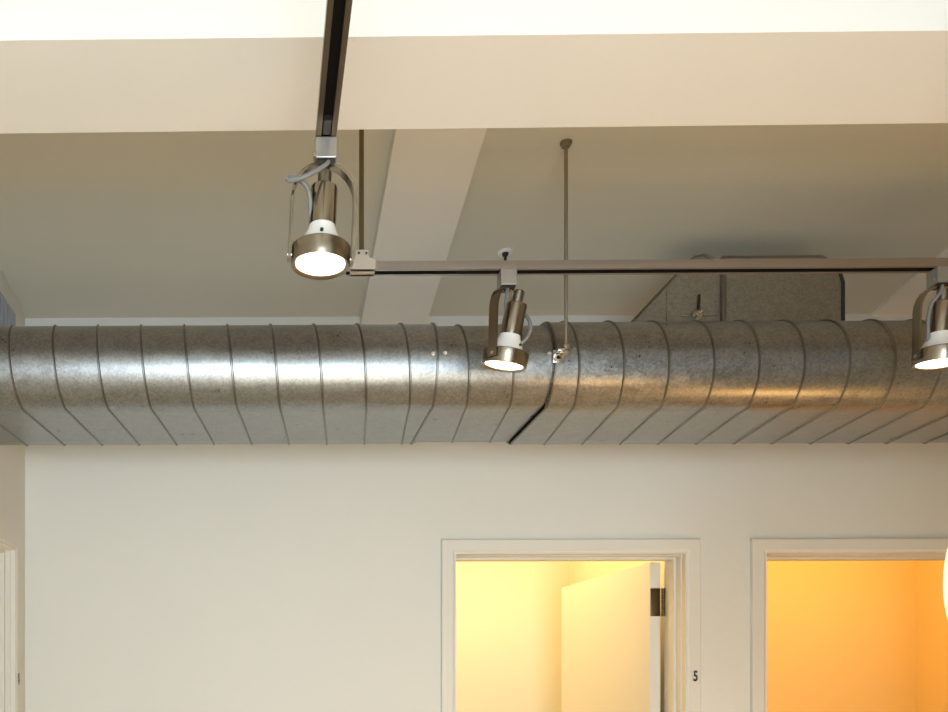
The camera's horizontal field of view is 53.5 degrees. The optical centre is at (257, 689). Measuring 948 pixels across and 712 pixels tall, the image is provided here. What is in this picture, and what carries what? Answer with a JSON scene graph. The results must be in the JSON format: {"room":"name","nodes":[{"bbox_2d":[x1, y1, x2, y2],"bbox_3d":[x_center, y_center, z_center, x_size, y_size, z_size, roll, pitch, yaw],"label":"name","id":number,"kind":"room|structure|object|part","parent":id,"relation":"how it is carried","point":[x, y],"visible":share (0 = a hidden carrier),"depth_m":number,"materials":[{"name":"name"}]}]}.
{"room":"open-plan office","nodes":[
{"label":"open-plan office","id":0,"kind":"room"},
{"bbox_2d":[0,267,24,711],"bbox_3d":[-0.895,-0.315,-0.139,0.150,3.830,6.300,0,0,1],"label":"wall","id":1,"kind":"structure","parent":0,"point":[12,457],"depth_m":2.90,"materials":[{"name":"paint"}]},
{"bbox_2d":[0,273,20,325],"bbox_3d":[-0.778,-1.115,2.764,0.008,0.280,0.340,0,0,1],"label":"air vent","id":2,"kind":"object","parent":1,"relation":"in","point":[10,307],"visible":0.38,"depth_m":2.80,"materials":[{"name":"paint"}]},
{"bbox_2d":[0,517,22,711],"bbox_3d":[-0.857,0.538,2.504,0.150,2.124,0.934,0,0,1],"label":"trim","id":3,"kind":"structure","parent":1,"relation":"attached to","point":[11,535],"depth_m":2.90,"materials":[{"name":"paint"}]},
{"bbox_2d":[17,673,19,684],"bbox_3d":[-0.775,-0.036,2.917,0.002,0.040,0.026,0,0,1],"label":"sticker","id":4,"kind":"object","parent":1,"relation":"attached to","point":[18,674],"visible":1,"depth_m":2.92,"materials":[{"name":"black"}]},
{"bbox_2d":[0,123,947,317],"bbox_3d":[1.338,-1.798,-0.242,4.618,1.130,6.450,0,0,1],"label":"ceiling","id":5,"kind":"structure","parent":0,"point":[183,224],"depth_m":2.49,"materials":[{"name":"paint"}]},
{"bbox_2d":[314,0,352,149],"bbox_3d":[0.096,-1.457,-0.192,0.038,0.997,3.608,0,0,1],"label":"track","id":6,"kind":"object","parent":5,"relation":"hanging from","point":[338,12],"visible":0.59,"depth_m":1.39,"materials":[{"name":"brown metal"}]},
{"bbox_2d":[285,136,356,279],"bbox_3d":[0.107,-0.850,1.574,0.105,0.220,0.115,0,0,40],"label":"spotlight","id":7,"kind":"object","parent":6,"relation":"hanging from","point":[320,254],"visible":1,"depth_m":1.56,"materials":[{"name":"silver metal"}]},
{"bbox_3d":[0.086,-0.851,1.563,0.079,0.139,0.048,0,0,1],"label":"power cord","id":8,"kind":"part","parent":7,"relation":"part of","materials":[{"name":"white plastic"}]},
{"bbox_3d":[0.109,-0.749,1.579,0.090,0.010,0.090,3,-1,-3],"label":"bulb","id":9,"kind":"part","parent":7,"relation":"part of","materials":[{"name":"white glass"}]},
{"bbox_2d":[309,180,337,226],"bbox_3d":[0.115,-0.848,1.580,0.048,0.070,0.048,3,-1,-3],"label":"socket","id":10,"kind":"object","parent":7,"relation":"attached to","point":[323,194],"depth_m":1.56,"materials":[{"name":"silver metal"}]},
{"bbox_3d":[0.118,-0.919,1.579,0.032,0.008,0.034,0,0,1],"label":"swivel stem","id":11,"kind":"part","parent":7,"relation":"part of","materials":[{"name":"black metal"}]},
{"bbox_2d":[361,128,486,323],"bbox_3d":[0.442,-1.327,2.369,0.217,0.229,1.250,0,0,1],"label":"ceiling beam","id":12,"kind":"structure","parent":5,"relation":"attached to","point":[429,173],"depth_m":2.45,"materials":[{"name":"paint"}]},
{"bbox_2d":[0,0,947,132],"bbox_3d":[1.362,-1.285,1.600,4.318,0.404,0.258,0,0,1],"label":"ceiling beam","id":13,"kind":"structure","parent":5,"relation":"attached to","point":[67,66],"depth_m":1.55,"materials":[{"name":"paint"}]},
{"bbox_2d":[498,248,512,259],"bbox_3d":[0.731,-1.280,2.661,0.042,0.043,0.042,0,0,1],"label":"screw","id":14,"kind":"object","parent":5,"relation":"attached to","point":[505,252],"visible":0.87,"depth_m":2.65,"materials":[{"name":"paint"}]},
{"bbox_2d":[553,139,571,362],"bbox_3d":[0.761,-1.092,2.248,0.038,0.536,0.055,0,0,1],"label":"rod","id":15,"kind":"object","parent":5,"relation":"hanging from","point":[558,355],"visible":1,"depth_m":2.23,"materials":[{"name":"metal"}]},
{"bbox_2d":[0,319,947,445],"bbox_3d":[1.373,-0.852,2.515,4.314,0.238,0.512,0,0,1],"label":"spiral duct","id":16,"kind":"object","parent":15,"relation":"hanging from","point":[695,382],"visible":0.94,"depth_m":2.31,"materials":[{"name":"metal"}]},
{"bbox_2d":[631,254,844,321],"bbox_3d":[1.307,-1.091,2.601,0.622,0.229,0.285,0,0,1],"label":"duct takeoff","id":17,"kind":"object","parent":16,"relation":"on","point":[687,297],"visible":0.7,"depth_m":2.48,"materials":[{"name":"metal"}]},
{"bbox_3d":[1.211,-1.067,2.473,0.009,0.040,0.004,0,0,1],"label":"lever","id":18,"kind":"part","parent":17,"relation":"part of","materials":[{"name":"black metal"}]},
{"bbox_3d":[1.217,-1.032,2.479,0.099,0.027,0.018,0,0,1],"label":"damper handle","id":19,"kind":"part","parent":17,"relation":"part of","materials":[{"name":"metal"}]},
{"bbox_2d":[340,129,947,276],"bbox_3d":[1.708,-1.172,2.052,3.036,0.428,0.041,0,0,1],"label":"track","id":20,"kind":"object","parent":5,"relation":"hanging from","point":[363,266],"visible":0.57,"depth_m":2.05,"materials":[{"name":"silver metal"}]},
{"bbox_2d":[481,269,531,372],"bbox_3d":[0.571,-0.846,2.067,0.114,0.228,0.106,0,0,1],"label":"spotlight","id":21,"kind":"object","parent":20,"relation":"hanging from","point":[505,352],"visible":1,"depth_m":2.04,"materials":[{"name":"silver metal"}]},
{"bbox_3d":[0.566,-0.749,2.069,0.090,0.010,0.090,2,12,-45],"label":"bulb","id":22,"kind":"part","parent":21,"relation":"part of","materials":[{"name":"white glass"}]},
{"bbox_3d":[0.572,-0.919,2.067,0.032,0.008,0.034,0,0,1],"label":"swivel stem","id":23,"kind":"part","parent":21,"relation":"part of","materials":[{"name":"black metal"}]},
{"bbox_2d":[500,301,526,336],"bbox_3d":[0.583,-0.846,2.054,0.048,0.070,0.048,2,12,-45],"label":"socket","id":24,"kind":"object","parent":21,"relation":"attached to","point":[514,315],"depth_m":2.04,"materials":[{"name":"silver metal"}]},
{"bbox_3d":[0.594,-0.853,2.074,0.070,0.132,0.054,0,0,1],"label":"power cord","id":25,"kind":"part","parent":21,"relation":"part of","materials":[{"name":"white plastic"}]},
{"bbox_3d":[1.713,-0.969,2.053,3.026,0.018,0.035,0,0,1],"label":"track rail","id":26,"kind":"part","parent":20,"relation":"part of","materials":[{"name":"silver metal"}]},
{"bbox_2d":[911,266,947,370],"bbox_3d":[1.555,-0.850,2.055,0.104,0.220,0.104,0,0,42],"label":"spotlight","id":27,"kind":"object","parent":20,"relation":"hanging from","point":[933,354],"visible":1,"depth_m":2.04,"materials":[{"name":"silver metal"}]},
{"bbox_3d":[1.554,-0.749,2.055,0.090,0.010,0.090,1,3,-5],"label":"bulb","id":28,"kind":"part","parent":27,"relation":"part of","materials":[{"name":"white glass"}]},
{"bbox_3d":[1.538,-0.852,2.043,0.035,0.136,0.022,0,0,30],"label":"power cord","id":29,"kind":"part","parent":27,"relation":"part of","materials":[{"name":"white plastic"}]},
{"bbox_3d":[1.557,-0.919,2.055,0.032,0.008,0.034,0,0,1],"label":"swivel stem","id":30,"kind":"part","parent":27,"relation":"part of","materials":[{"name":"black metal"}]},
{"bbox_2d":[930,299,947,332],"bbox_3d":[1.557,-0.848,2.050,0.048,0.070,0.048,1,3,-5],"label":"socket","id":31,"kind":"object","parent":27,"relation":"attached to","point":[938,307],"depth_m":2.03,"materials":[{"name":"silver metal"}]},
{"bbox_2d":[943,549,947,618],"bbox_3d":[1.245,-0.753,1.484,0.184,1.444,0.184,0,0,1],"label":"pendant lamp","id":32,"kind":"object","parent":5,"relation":"hanging from","point":[945,572],"visible":1,"depth_m":1.52,"materials":[{"name":"white"}]},
{"bbox_2d":[25,314,947,711],"bbox_3d":[1.381,0.169,3.057,4.618,2.863,0.150,0,0,1],"label":"wall","id":33,"kind":"structure","parent":0,"point":[159,577],"depth_m":3.00,"materials":[{"name":"paint"}]},
{"bbox_2d":[441,539,700,711],"bbox_3d":[1.035,0.550,3.052,0.852,2.099,0.161,0,0,1],"label":"trim","id":34,"kind":"structure","parent":33,"relation":"attached to","point":[681,558],"depth_m":2.98,"materials":[{"name":"paint"}]},
{"bbox_2d":[562,562,665,711],"bbox_3d":[1.359,0.573,3.510,0.058,2.034,0.792,0,0,-5],"label":"door","id":35,"kind":"structure","parent":33,"relation":"in","point":[611,622],"depth_m":3.42,"materials":[{"name":"paint"}]},
{"bbox_2d":[691,671,699,681],"bbox_3d":[1.442,-0.045,2.966,0.026,0.039,0.002,0,0,1],"label":"sticker","id":36,"kind":"object","parent":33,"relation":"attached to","point":[695,674],"visible":1,"depth_m":2.97,"materials":[{"name":"black"}]},
{"bbox_2d":[750,538,947,711],"bbox_3d":[2.072,0.550,3.039,0.884,2.099,0.161,0,0,1],"label":"trim","id":37,"kind":"structure","parent":33,"relation":"attached to","point":[762,551],"depth_m":2.96,"materials":[{"name":"paint"}]},
{"bbox_2d":[456,561,569,711],"bbox_3d":[0.962,0.275,4.438,1.270,2.650,0.100,0,0,1],"label":"wall","id":38,"kind":"structure","parent":0,"point":[509,613],"depth_m":4.38,"materials":[{"name":"paint"}]},
{"bbox_2d":[570,561,663,711],"bbox_3d":[1.549,0.275,3.755,0.080,2.650,1.250,0,0,1],"label":"wall","id":39,"kind":"structure","parent":0,"point":[580,571],"depth_m":3.83,"materials":[{"name":"paint"}]},
{"bbox_2d":[767,561,915,711],"bbox_3d":[2.366,0.275,4.320,1.659,2.650,0.100,0,0,1],"label":"wall","id":40,"kind":"structure","parent":0,"point":[841,635],"depth_m":4.26,"materials":[{"name":"paint"}]},
{"bbox_2d":[916,561,947,711],"bbox_3d":[3.147,0.275,3.685,0.080,2.650,1.150,0,0,1],"label":"wall","id":41,"kind":"structure","parent":0,"point":[931,617],"depth_m":4.17,"materials":[{"name":"paint"}]}
]}

